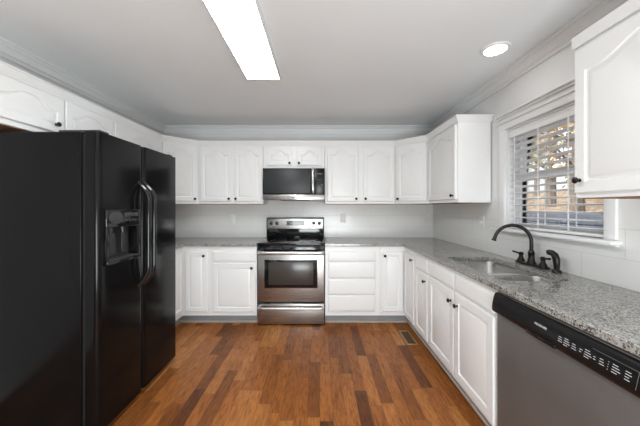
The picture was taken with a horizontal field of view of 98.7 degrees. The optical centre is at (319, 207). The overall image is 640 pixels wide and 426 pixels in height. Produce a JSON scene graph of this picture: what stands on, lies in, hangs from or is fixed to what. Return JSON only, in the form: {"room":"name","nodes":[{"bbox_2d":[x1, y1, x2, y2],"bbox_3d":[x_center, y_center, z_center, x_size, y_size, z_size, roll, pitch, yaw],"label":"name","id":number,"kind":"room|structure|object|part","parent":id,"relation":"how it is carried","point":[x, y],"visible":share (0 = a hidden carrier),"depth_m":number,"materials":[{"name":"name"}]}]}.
{"room":"kitchen","nodes":[
{"label":"kitchen","id":0,"kind":"room"},
{"bbox_2d":[0,56,163,134],"bbox_3d":[-2.190,0.117,1.044,0.140,2.415,5.369,0,0,0],"label":"wall","id":1,"kind":"structure","parent":0,"point":[1,58],"depth_m":2.31,"materials":[{"name":"paint"}]},
{"bbox_2d":[0,73,112,135],"bbox_3d":[-1.940,-0.628,1.929,0.351,0.304,0.931,0,0,0],"label":"upper cabinet","id":2,"kind":"object","parent":1,"relation":"attached to","point":[24,107],"visible":0.82,"depth_m":1.76,"materials":[{"name":"white wood"}]},
{"bbox_3d":[-1.970,-0.478,1.929,0.271,0.004,0.893,0,0,0],"label":"panel","id":3,"kind":"part","parent":2,"relation":"part of","materials":[{"name":"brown wood"}]},
{"bbox_3d":[-1.805,-0.633,1.703,0.020,0.240,0.462,0,0,0],"label":"door","id":4,"kind":"part","parent":2,"relation":"part of","materials":[{"name":"white wood"}]},
{"bbox_3d":[-1.805,-0.633,2.166,0.020,0.240,0.440,0,0,0],"label":"door","id":5,"kind":"part","parent":2,"relation":"part of","materials":[{"name":"white wood"}]},
{"bbox_2d":[0,60,493,145],"bbox_3d":[-0.290,-0.792,2.421,3.652,0.058,1.990,0,0,0],"label":"crown molding","id":6,"kind":"structure","parent":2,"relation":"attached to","point":[6,69],"depth_m":2.62,"materials":[{"name":"white wood"}]},
{"bbox_2d":[112,120,159,151],"bbox_3d":[-1.940,-0.410,2.757,0.351,0.739,0.718,0,0,0],"label":"upper cabinet","id":7,"kind":"object","parent":1,"relation":"attached to","point":[121,131],"visible":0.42,"depth_m":2.67,"materials":[{"name":"white wood"}]},
{"bbox_2d":[164,134,426,201],"bbox_3d":[-0.290,0.117,3.799,3.940,2.415,0.140,0,0,0],"label":"wall","id":8,"kind":"structure","parent":0,"point":[200,137],"depth_m":3.73,"materials":[{"name":"paint"}]},
{"bbox_2d":[160,140,197,203],"bbox_3d":[-1.812,-0.410,3.419,0.614,0.739,0.600,0,0,0],"label":"upper cabinet","id":9,"kind":"object","parent":8,"relation":"attached to","point":[186,155],"visible":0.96,"depth_m":3.29,"materials":[{"name":"white wood"}]},
{"bbox_2d":[230,215,234,222],"bbox_3d":[-1.185,0.155,3.716,0.072,0.116,0.009,0,0,0],"label":"wall outlet","id":10,"kind":"object","parent":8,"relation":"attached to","point":[232,217],"visible":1,"depth_m":3.71,"materials":[{"name":"white plastic"}]},
{"bbox_2d":[198,146,267,203],"bbox_3d":[-1.104,-0.410,3.536,0.806,0.739,0.364,0,0,0],"label":"upper cabinet","id":11,"kind":"object","parent":8,"relation":"attached to","point":[226,174],"visible":0.99,"depth_m":3.38,"materials":[{"name":"white wood"}]},
{"bbox_3d":[-1.280,-0.411,3.394,0.384,0.672,0.020,0,0,0],"label":"door","id":12,"kind":"part","parent":11,"relation":"part of","materials":[{"name":"white wood"}]},
{"bbox_3d":[-0.885,-0.411,3.394,0.346,0.672,0.020,0,0,0],"label":"door","id":13,"kind":"part","parent":11,"relation":"part of","materials":[{"name":"white wood"}]},
{"bbox_2d":[264,146,324,166],"bbox_3d":[-0.320,-0.633,3.536,0.754,0.294,0.364,0,0,0],"label":"upper cabinet","id":14,"kind":"object","parent":8,"relation":"attached to","point":[274,156],"visible":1,"depth_m":3.38,"materials":[{"name":"white wood"}]},
{"bbox_3d":[-0.502,-0.631,3.394,0.312,0.228,0.020,0,0,0],"label":"door","id":15,"kind":"part","parent":14,"relation":"part of","materials":[{"name":"white wood"}]},
{"bbox_2d":[263,167,324,200],"bbox_3d":[-0.317,-0.286,3.488,0.748,0.399,0.448,0,0,0],"label":"microwave","id":16,"kind":"object","parent":14,"relation":"attached to","point":[279,183],"visible":1,"depth_m":3.31,"materials":[{"name":"grey metal"}]},
{"bbox_3d":[-0.397,-0.315,3.326,0.585,0.316,0.032,0,0,0],"label":"door","id":17,"kind":"part","parent":16,"relation":"part of","materials":[{"name":"black"}]},
{"bbox_3d":[-0.395,-0.316,3.310,0.558,0.293,0.004,0,0,0],"label":"door glass","id":18,"kind":"part","parent":16,"relation":"part of","materials":[{"name":"grey glass"}]},
{"bbox_3d":[-0.317,-0.479,3.337,0.744,0.011,0.030,0,0,0],"label":"vent trim","id":19,"kind":"part","parent":16,"relation":"part of","materials":[{"name":"silver metal"}]},
{"bbox_3d":[-0.317,-0.123,3.327,0.744,0.065,0.030,0,0,0],"label":"rail","id":20,"kind":"part","parent":16,"relation":"part of","materials":[{"name":"metal"}]},
{"bbox_3d":[-0.288,-0.123,3.312,0.208,0.052,0.002,0,0,0],"label":"badge plate","id":21,"kind":"part","parent":16,"relation":"part of","materials":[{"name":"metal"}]},
{"bbox_3d":[-0.085,-0.317,3.294,0.032,0.327,0.059,0,0,0],"label":"handle","id":22,"kind":"part","parent":16,"relation":"part of","materials":[{"name":"metal"}]},
{"bbox_3d":[-0.024,-0.315,3.326,0.157,0.316,0.032,0,0,0],"label":"control panel","id":23,"kind":"part","parent":16,"relation":"part of","materials":[{"name":"black"}]},
{"bbox_3d":[-0.130,-0.631,3.394,0.312,0.228,0.020,0,0,0],"label":"door","id":24,"kind":"part","parent":14,"relation":"part of","materials":[{"name":"white wood"}]},
{"bbox_2d":[176,202,432,236],"bbox_3d":[-0.293,0.195,3.725,3.649,0.540,0.008,0,0,0],"label":"backsplash","id":25,"kind":"structure","parent":8,"relation":"attached to","point":[192,220],"depth_m":3.72,"materials":[{"name":"tile"}]},
{"bbox_2d":[340,214,345,222],"bbox_3d":[0.312,0.145,3.716,0.072,0.116,0.009,0,0,0],"label":"wall outlet","id":26,"kind":"object","parent":8,"relation":"attached to","point":[342,216],"visible":1,"depth_m":3.71,"materials":[{"name":"white plastic"}]},
{"bbox_2d":[324,146,394,203],"bbox_3d":[0.495,-0.410,3.536,0.868,0.739,0.364,0,0,0],"label":"upper cabinet","id":27,"kind":"object","parent":8,"relation":"attached to","point":[353,174],"visible":1,"depth_m":3.38,"materials":[{"name":"white wood"}]},
{"bbox_3d":[0.282,-0.411,3.394,0.384,0.672,0.020,0,0,0],"label":"door","id":28,"kind":"part","parent":27,"relation":"part of","materials":[{"name":"white wood"}]},
{"bbox_3d":[0.722,-0.411,3.394,0.384,0.672,0.020,0,0,0],"label":"door","id":29,"kind":"part","parent":27,"relation":"part of","materials":[{"name":"white wood"}]},
{"bbox_2d":[395,140,428,203],"bbox_3d":[1.228,-0.410,3.419,0.604,0.739,0.600,0,0,0],"label":"upper cabinet","id":30,"kind":"object","parent":8,"relation":"attached to","point":[411,159],"visible":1,"depth_m":3.24,"materials":[{"name":"white wood"}]},
{"bbox_2d":[108,308,485,425],"bbox_3d":[-0.290,1.350,1.115,3.940,0.050,5.509,0,0,0],"label":"floor","id":31,"kind":"structure","parent":0,"point":[220,373],"depth_m":2.07,"materials":[{"name":"brown wood"}]},
{"bbox_2d":[0,130,175,425],"bbox_3d":[-1.634,0.437,1.969,0.922,1.768,0.848,0,0,0],"label":"refrigerator","id":32,"kind":"object","parent":31,"relation":"on","point":[88,217],"visible":1,"depth_m":1.54,"materials":[{"name":"black metal"}]},
{"bbox_2d":[0,132,84,425],"bbox_3d":[-1.719,0.434,1.969,0.752,1.722,0.848,0,0,0],"label":"panel","id":33,"kind":"object","parent":32,"relation":"attached to","point":[42,174],"depth_m":1.54,"materials":[{"name":"black metal"}]},
{"bbox_3d":[-1.282,0.424,1.739,0.075,1.709,0.388,0,0,0],"label":"freezer door","id":34,"kind":"part","parent":32,"relation":"part of","materials":[{"name":"black metal"}]},
{"bbox_3d":[-1.216,0.182,1.900,0.090,0.732,0.033,0,0,-12],"label":"handle","id":35,"kind":"part","parent":32,"relation":"part of","materials":[{"name":"black"}]},
{"bbox_3d":[-1.216,0.182,1.964,0.090,0.732,0.033,0,0,-12],"label":"handle","id":36,"kind":"part","parent":32,"relation":"part of","materials":[{"name":"black"}]},
{"bbox_3d":[-1.282,0.424,2.167,0.075,1.709,0.452,0,0,0],"label":"fresh food door","id":37,"kind":"part","parent":32,"relation":"part of","materials":[{"name":"black metal"}]},
{"bbox_2d":[176,246,211,322],"bbox_3d":[-1.680,0.881,3.068,0.856,0.886,1.297,0,0,0],"label":"base cabinet","id":38,"kind":"object","parent":31,"relation":"on","point":[192,262],"visible":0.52,"depth_m":3.09,"materials":[{"name":"white wood"}]},
{"bbox_3d":[-1.540,0.834,2.922,0.020,0.672,0.300,0,0,0],"label":"door","id":39,"kind":"part","parent":38,"relation":"part of","materials":[{"name":"white wood"}]},
{"bbox_3d":[-1.393,0.834,3.097,0.245,0.672,0.020,0,0,0],"label":"door","id":40,"kind":"part","parent":38,"relation":"part of","materials":[{"name":"white wood"}]},
{"bbox_2d":[176,237,266,248],"bbox_3d":[-1.415,0.421,3.070,1.405,0.032,1.299,0,0,0],"label":"countertop","id":41,"kind":"structure","parent":38,"relation":"on","point":[180,241],"depth_m":3.28,"materials":[{"name":"stone"}]},
{"bbox_2d":[176,320,257,325],"bbox_3d":[-1.170,1.315,2.800,0.908,0.018,0.761,0,0,0],"label":"trim","id":42,"kind":"structure","parent":31,"relation":"on","point":[179,321],"depth_m":3.17,"materials":[{"name":"grey wood"}]},
{"bbox_2d":[209,246,257,319],"bbox_3d":[-0.982,0.881,3.387,0.534,0.886,0.660,0,0,0],"label":"base cabinet","id":43,"kind":"object","parent":31,"relation":"on","point":[233,270],"visible":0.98,"depth_m":3.09,"materials":[{"name":"white wood"}]},
{"bbox_3d":[-0.966,0.554,3.097,0.478,0.112,0.020,0,0,0],"label":"drawer","id":44,"kind":"part","parent":43,"relation":"part of","materials":[{"name":"white wood"}]},
{"bbox_3d":[-0.966,0.902,3.097,0.478,0.545,0.020,0,0,0],"label":"door","id":45,"kind":"part","parent":43,"relation":"part of","materials":[{"name":"white wood"}]},
{"bbox_2d":[257,218,324,323],"bbox_3d":[-0.326,0.730,3.361,0.758,1.190,0.693,0,0,0],"label":"range","id":46,"kind":"object","parent":31,"relation":"on","point":[291,256],"visible":1,"depth_m":3.09,"materials":[{"name":"silver metal"}]},
{"bbox_3d":[-0.326,1.117,3.054,0.750,0.033,0.073,0,0,0],"label":"handle","id":47,"kind":"part","parent":46,"relation":"part of","materials":[{"name":"metal"}]},
{"bbox_3d":[-0.326,1.196,3.104,0.750,0.230,0.036,0,0,0],"label":"storage drawer","id":48,"kind":"part","parent":46,"relation":"part of","materials":[{"name":"metal"}]},
{"bbox_3d":[-0.326,0.793,3.103,0.750,0.531,0.038,0,0,0],"label":"oven door","id":49,"kind":"part","parent":46,"relation":"part of","materials":[{"name":"metal"}]},
{"bbox_3d":[-0.326,0.745,3.085,0.602,0.324,0.006,0,0,0],"label":"window trim","id":50,"kind":"part","parent":46,"relation":"part of","materials":[{"name":"glass"}]},
{"bbox_3d":[-0.326,0.501,3.053,0.755,0.038,0.076,0,0,0],"label":"handle","id":51,"kind":"part","parent":46,"relation":"part of","materials":[{"name":"metal"}]},
{"bbox_2d":[257,238,324,244],"bbox_3d":[-0.326,0.412,3.357,0.758,0.026,0.533,0,0,0],"label":"cooktop","id":52,"kind":"object","parent":46,"relation":"in","point":[268,241],"depth_m":3.23,"materials":[{"name":"black glass"}]},
{"bbox_3d":[-0.326,0.215,3.622,0.738,0.140,0.013,0,0,0],"label":"control panel","id":53,"kind":"part","parent":46,"relation":"part of","materials":[{"name":"metal"}]},
{"bbox_2d":[324,245,379,319],"bbox_3d":[0.368,0.881,3.402,0.618,0.886,0.630,0,0,0],"label":"base cabinet","id":54,"kind":"object","parent":31,"relation":"on","point":[351,273],"visible":1,"depth_m":3.09,"materials":[{"name":"white wood"}]},
{"bbox_3d":[0.357,0.548,3.097,0.530,0.115,0.020,0,0,0],"label":"drawer","id":55,"kind":"part","parent":54,"relation":"part of","materials":[{"name":"white wood"}]},
{"bbox_3d":[0.357,0.705,3.097,0.530,0.178,0.020,0,0,0],"label":"drawer","id":56,"kind":"part","parent":54,"relation":"part of","materials":[{"name":"white wood"}]},
{"bbox_3d":[0.357,0.892,3.097,0.530,0.176,0.020,0,0,0],"label":"drawer","id":57,"kind":"part","parent":54,"relation":"part of","materials":[{"name":"white wood"}]},
{"bbox_3d":[0.357,1.079,3.097,0.530,0.178,0.020,0,0,0],"label":"drawer","id":58,"kind":"part","parent":54,"relation":"part of","materials":[{"name":"white wood"}]},
{"bbox_2d":[379,246,423,339],"bbox_3d":[1.104,0.881,3.232,0.848,0.886,0.969,0,0,0],"label":"base cabinet","id":59,"kind":"object","parent":31,"relation":"on","point":[397,263],"visible":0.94,"depth_m":3.09,"materials":[{"name":"white wood"}]},
{"bbox_3d":[0.816,0.834,3.097,0.236,0.672,0.020,0,0,0],"label":"door","id":60,"kind":"part","parent":59,"relation":"part of","materials":[{"name":"white wood"}]},
{"bbox_3d":[0.950,0.840,2.927,0.020,0.690,0.300,0,0,0],"label":"door","id":61,"kind":"part","parent":59,"relation":"part of","materials":[{"name":"white wood"}]},
{"bbox_2d":[324,237,639,356],"bbox_3d":[0.793,0.421,2.229,1.474,0.032,2.979,0,0,0],"label":"countertop","id":62,"kind":"structure","parent":59,"relation":"on","point":[610,313],"depth_m":1.34,"materials":[{"name":"stone"}]},
{"bbox_2d":[456,261,553,280],"bbox_3d":[1.212,0.527,1.879,0.412,0.201,0.763,0,0,0],"label":"sink","id":63,"kind":"object","parent":62,"relation":"in","point":[495,269],"visible":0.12,"depth_m":2.01,"materials":[{"name":"metal"}]},
{"bbox_3d":[1.212,0.533,2.022,0.412,0.190,0.478,0,0,0],"label":"bowl","id":64,"kind":"part","parent":63,"relation":"part of","materials":[{"name":"metal"}]},
{"bbox_3d":[1.212,0.523,1.640,0.412,0.170,0.284,0,0,0],"label":"bowl","id":65,"kind":"part","parent":63,"relation":"part of","materials":[{"name":"metal"}]},
{"bbox_2d":[491,224,550,269],"bbox_3d":[1.429,0.260,1.947,0.334,0.290,0.237,0,0,43],"label":"faucet","id":66,"kind":"object","parent":62,"relation":"on","point":[531,261],"visible":1,"depth_m":1.91,"materials":[{"name":"brown metal"}]},
{"bbox_3d":[1.368,0.254,1.949,0.275,0.278,0.057,0,0,18],"label":"spout","id":67,"kind":"part","parent":66,"relation":"part of","materials":[{"name":"brown metal"}]},
{"bbox_3d":[1.472,0.357,2.035,0.051,0.071,0.092,0,0,0],"label":"handle","id":68,"kind":"part","parent":66,"relation":"part of","materials":[{"name":"brown metal"}]},
{"bbox_3d":[1.472,0.398,1.915,0.052,0.014,0.260,0,0,0],"label":"deck plate","id":69,"kind":"part","parent":66,"relation":"part of","materials":[{"name":"brown metal"}]},
{"bbox_3d":[1.472,0.357,1.795,0.051,0.071,0.091,0,0,0],"label":"handle","id":70,"kind":"part","parent":66,"relation":"part of","materials":[{"name":"brown metal"}]},
{"bbox_2d":[546,249,562,273],"bbox_3d":[1.460,0.335,1.716,0.053,0.139,0.080,0,0,-36],"label":"sprayer","id":71,"kind":"object","parent":62,"relation":"on","point":[555,256],"visible":1,"depth_m":1.70,"materials":[{"name":"brown metal"}]},
{"bbox_2d":[325,320,490,425],"bbox_3d":[0.543,1.315,2.332,0.962,0.018,1.699,0,0,0],"label":"trim","id":72,"kind":"structure","parent":31,"relation":"on","point":[468,399],"depth_m":2.40,"materials":[{"name":"grey wood"}]},
{"bbox_2d":[399,331,418,344],"bbox_3d":[0.895,1.322,2.800,0.110,0.005,0.300,0,0,0],"label":"floor vent","id":73,"kind":"object","parent":31,"relation":"in","point":[408,338],"visible":1,"depth_m":2.78,"materials":[{"name":"gold metal"}]},
{"bbox_3d":[0.895,1.324,2.800,0.074,0.001,0.264,0,0,0],"label":"shadow plate","id":74,"kind":"part","parent":73,"relation":"part of","materials":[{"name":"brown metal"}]},
{"bbox_2d":[415,253,438,358],"bbox_3d":[1.219,0.881,2.574,0.618,0.886,0.342,0,0,0],"label":"base cabinet","id":75,"kind":"object","parent":31,"relation":"on","point":[422,274],"visible":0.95,"depth_m":2.52,"materials":[{"name":"white wood"}]},
{"bbox_3d":[0.950,0.525,2.574,0.020,0.110,0.300,0,0,0],"label":"drawer","id":76,"kind":"part","parent":75,"relation":"part of","materials":[{"name":"white wood"}]},
{"bbox_3d":[0.950,0.891,2.574,0.020,0.592,0.300,0,0,0],"label":"door","id":77,"kind":"part","parent":75,"relation":"part of","materials":[{"name":"white wood"}]},
{"bbox_2d":[429,259,537,425],"bbox_3d":[1.219,0.881,1.940,0.618,0.886,0.918,0,0,0],"label":"base cabinet","id":78,"kind":"object","parent":31,"relation":"on","point":[462,319],"visible":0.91,"depth_m":1.78,"materials":[{"name":"white wood"}]},
{"bbox_3d":[0.950,0.525,2.162,0.020,0.110,0.440,0,0,0],"label":"false drawer","id":79,"kind":"part","parent":78,"relation":"part of","materials":[{"name":"white wood"}]},
{"bbox_3d":[0.950,0.891,2.162,0.020,0.592,0.440,0,0,0],"label":"door","id":80,"kind":"part","parent":78,"relation":"part of","materials":[{"name":"white wood"}]},
{"bbox_3d":[0.950,0.525,1.709,0.020,0.110,0.434,0,0,0],"label":"false drawer","id":81,"kind":"part","parent":78,"relation":"part of","materials":[{"name":"white wood"}]},
{"bbox_3d":[0.950,0.891,1.709,0.020,0.592,0.434,0,0,0],"label":"door","id":82,"kind":"part","parent":78,"relation":"part of","materials":[{"name":"white wood"}]},
{"bbox_2d":[492,292,639,425],"bbox_3d":[1.210,0.883,1.128,0.591,0.876,0.688,0,0,0],"label":"dishwasher","id":83,"kind":"object","parent":31,"relation":"on","point":[551,371],"visible":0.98,"depth_m":1.09,"materials":[{"name":"silver metal"}]},
{"bbox_3d":[0.952,0.448,1.120,0.026,0.004,0.668,0,0,0],"label":"trim","id":84,"kind":"part","parent":83,"relation":"part of","materials":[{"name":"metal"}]},
{"bbox_2d":[0,0,596,124],"bbox_3d":[-0.290,-1.190,1.115,3.940,0.200,5.509,0,0,0],"label":"ceiling","id":85,"kind":"structure","parent":0,"point":[340,62],"depth_m":1.93,"materials":[{"name":"paint"}]},
{"bbox_2d":[202,0,279,78],"bbox_3d":[-0.455,-1.062,1.600,0.264,0.056,1.240,0,0,0],"label":"ceiling light","id":86,"kind":"object","parent":85,"relation":"attached to","point":[241,23],"visible":1,"depth_m":1.66,"materials":[{"name":"white plastic"}]},
{"bbox_2d":[480,41,511,56],"bbox_3d":[1.205,-1.084,1.890,0.184,0.012,0.184,0,0,0],"label":"recessed light","id":87,"kind":"object","parent":85,"relation":"in","point":[500,47],"visible":1,"depth_m":1.88,"materials":[{"name":"white plastic"}]},
{"bbox_2d":[464,44,597,237],"bbox_3d":[1.610,0.117,1.044,0.140,2.415,5.369,0,0,0],"label":"wall","id":88,"kind":"structure","parent":0,"point":[558,69],"depth_m":2.09,"materials":[{"name":"paint"}]},
{"bbox_2d":[0,0,627,133],"bbox_3d":[-0.290,-1.046,1.115,3.660,0.088,5.229,0,0,0],"label":"trim","id":89,"kind":"structure","parent":88,"relation":"attached to","point":[561,38],"depth_m":2.38,"materials":[{"name":"white wood"}]},
{"bbox_2d":[428,122,490,203],"bbox_3d":[1.357,-0.410,2.788,0.343,0.739,0.655,0,0,0],"label":"upper cabinet","id":90,"kind":"object","parent":88,"relation":"attached to","point":[459,157],"visible":1,"depth_m":2.46,"materials":[{"name":"white wood"}]},
{"bbox_3d":[1.225,-0.411,2.788,0.020,0.672,0.617,0,0,0],"label":"door","id":91,"kind":"part","parent":90,"relation":"part of","materials":[{"name":"white wood"}]},
{"bbox_3d":[1.387,-0.043,2.788,0.263,0.004,0.617,0,0,0],"label":"panel","id":92,"kind":"part","parent":90,"relation":"part of","materials":[{"name":"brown wood"}]},
{"bbox_2d":[479,216,483,228],"bbox_3d":[1.524,0.140,2.600,0.015,0.116,0.072,0,0,0],"label":"wall switch","id":93,"kind":"object","parent":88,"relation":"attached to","point":[481,218],"visible":1,"depth_m":2.60,"materials":[{"name":"white plastic"}]},
{"bbox_2d":[433,199,639,291],"bbox_3d":[1.536,0.195,2.014,0.008,0.540,3.429,0,0,0],"label":"backsplash","id":94,"kind":"structure","parent":88,"relation":"attached to","point":[454,223],"depth_m":1.74,"materials":[{"name":"tile"}]},
{"bbox_2d":[490,77,621,246],"bbox_3d":[1.575,-0.279,1.889,0.207,0.966,0.992,0,0,0],"label":"window","id":95,"kind":"structure","parent":88,"relation":"in","point":[563,94],"depth_m":2.01,"materials":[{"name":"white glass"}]},
{"bbox_3d":[1.619,-0.044,1.870,0.003,0.345,0.688,0,0,0],"label":"pane","id":96,"kind":"part","parent":95,"relation":"part of","materials":[{"name":"clear glass"}]},
{"bbox_3d":[1.657,-0.421,1.870,0.003,0.336,0.688,0,0,0],"label":"pane","id":97,"kind":"part","parent":95,"relation":"part of","materials":[{"name":"clear glass"}]},
{"bbox_3d":[1.511,-0.701,1.874,0.058,0.122,0.958,0,0,0],"label":"head casing","id":98,"kind":"part","parent":95,"relation":"part of","materials":[{"name":"white wood"}]},
{"bbox_3d":[1.657,-0.421,1.870,0.035,0.412,0.764,0,0,0],"label":"sash","id":99,"kind":"part","parent":95,"relation":"part of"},
{"bbox_2d":[509,105,602,237],"bbox_3d":[1.571,-0.230,1.870,0.052,0.794,0.758,0,0,0],"label":"window blind","id":100,"kind":"object","parent":95,"relation":"attached to","point":[541,125],"visible":0.57,"depth_m":1.89,"materials":[{"name":"white plastic"}]},
{"bbox_3d":[1.571,0.158,1.870,0.051,0.019,0.754,0,0,0],"label":"rail","id":101,"kind":"part","parent":100,"relation":"part of","materials":[{"name":"white"}]},
{"bbox_3d":[1.619,-0.044,1.870,0.035,0.421,0.764,0,0,0],"label":"sash","id":102,"kind":"part","parent":95,"relation":"part of","materials":[{"name":"white wood"}]},
{"bbox_2d":[571,0,639,198],"bbox_3d":[1.361,-0.431,0.967,0.351,0.780,0.741,0,0,0],"label":"upper cabinet","id":103,"kind":"object","parent":88,"relation":"attached to","point":[607,66],"depth_m":1.16,"materials":[{"name":"white wood"}]},
{"bbox_3d":[1.200,-0.127,1.287,0.030,0.031,0.031,0,0,0],"label":"knob","id":104,"kind":"part","parent":103,"relation":"part of","materials":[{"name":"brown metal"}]},
{"bbox_3d":[1.387,-0.043,0.967,0.263,0.004,0.680,0,0,0],"label":"panel","id":105,"kind":"part","parent":103,"relation":"part of","materials":[{"name":"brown wood"}]},
{"label":"outside","id":106,"kind":"structure","parent":0,"visible":0},
{"bbox_2d":[529,191,602,211],"bbox_3d":[14.000,-0.412,16.200,24.200,3.374,48.400,0,0,0],"label":"yard","id":107,"kind":"structure","parent":106,"point":[589,208],"depth_m":9.72,"materials":[{"name":"brown plant"}]},
{"bbox_2d":[532,132,546,195],"bbox_3d":[12.911,-4.137,16.453,4.281,7.137,4.942,0,0,0],"label":"tree","id":108,"kind":"object","parent":107,"relation":"on","point":[535,181],"visible":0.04,"depth_m":16.46,"materials":[{"name":"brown plant"}]},
{"bbox_2d":[531,123,574,206],"bbox_3d":[7.431,-2.763,8.473,4.548,5.794,3.331,0,0,24],"label":"tree","id":109,"kind":"object","parent":107,"relation":"on","point":[551,187],"visible":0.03,"depth_m":8.53,"materials":[{"name":"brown plant"}]},
{"bbox_2d":[532,122,585,211],"bbox_3d":[5.895,-1.519,6.155,2.925,3.609,3.060,0,0,0],"label":"tree","id":110,"kind":"object","parent":107,"relation":"on","point":[572,162],"visible":0.1,"depth_m":6.05,"materials":[{"name":"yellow plant"}]},
{"bbox_2d":[529,212,602,228],"bbox_3d":[4.670,0.705,5.000,0.260,1.240,18.000,0,0,0],"label":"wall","id":111,"kind":"structure","parent":107,"relation":"on","point":[582,216],"depth_m":5.05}
]}

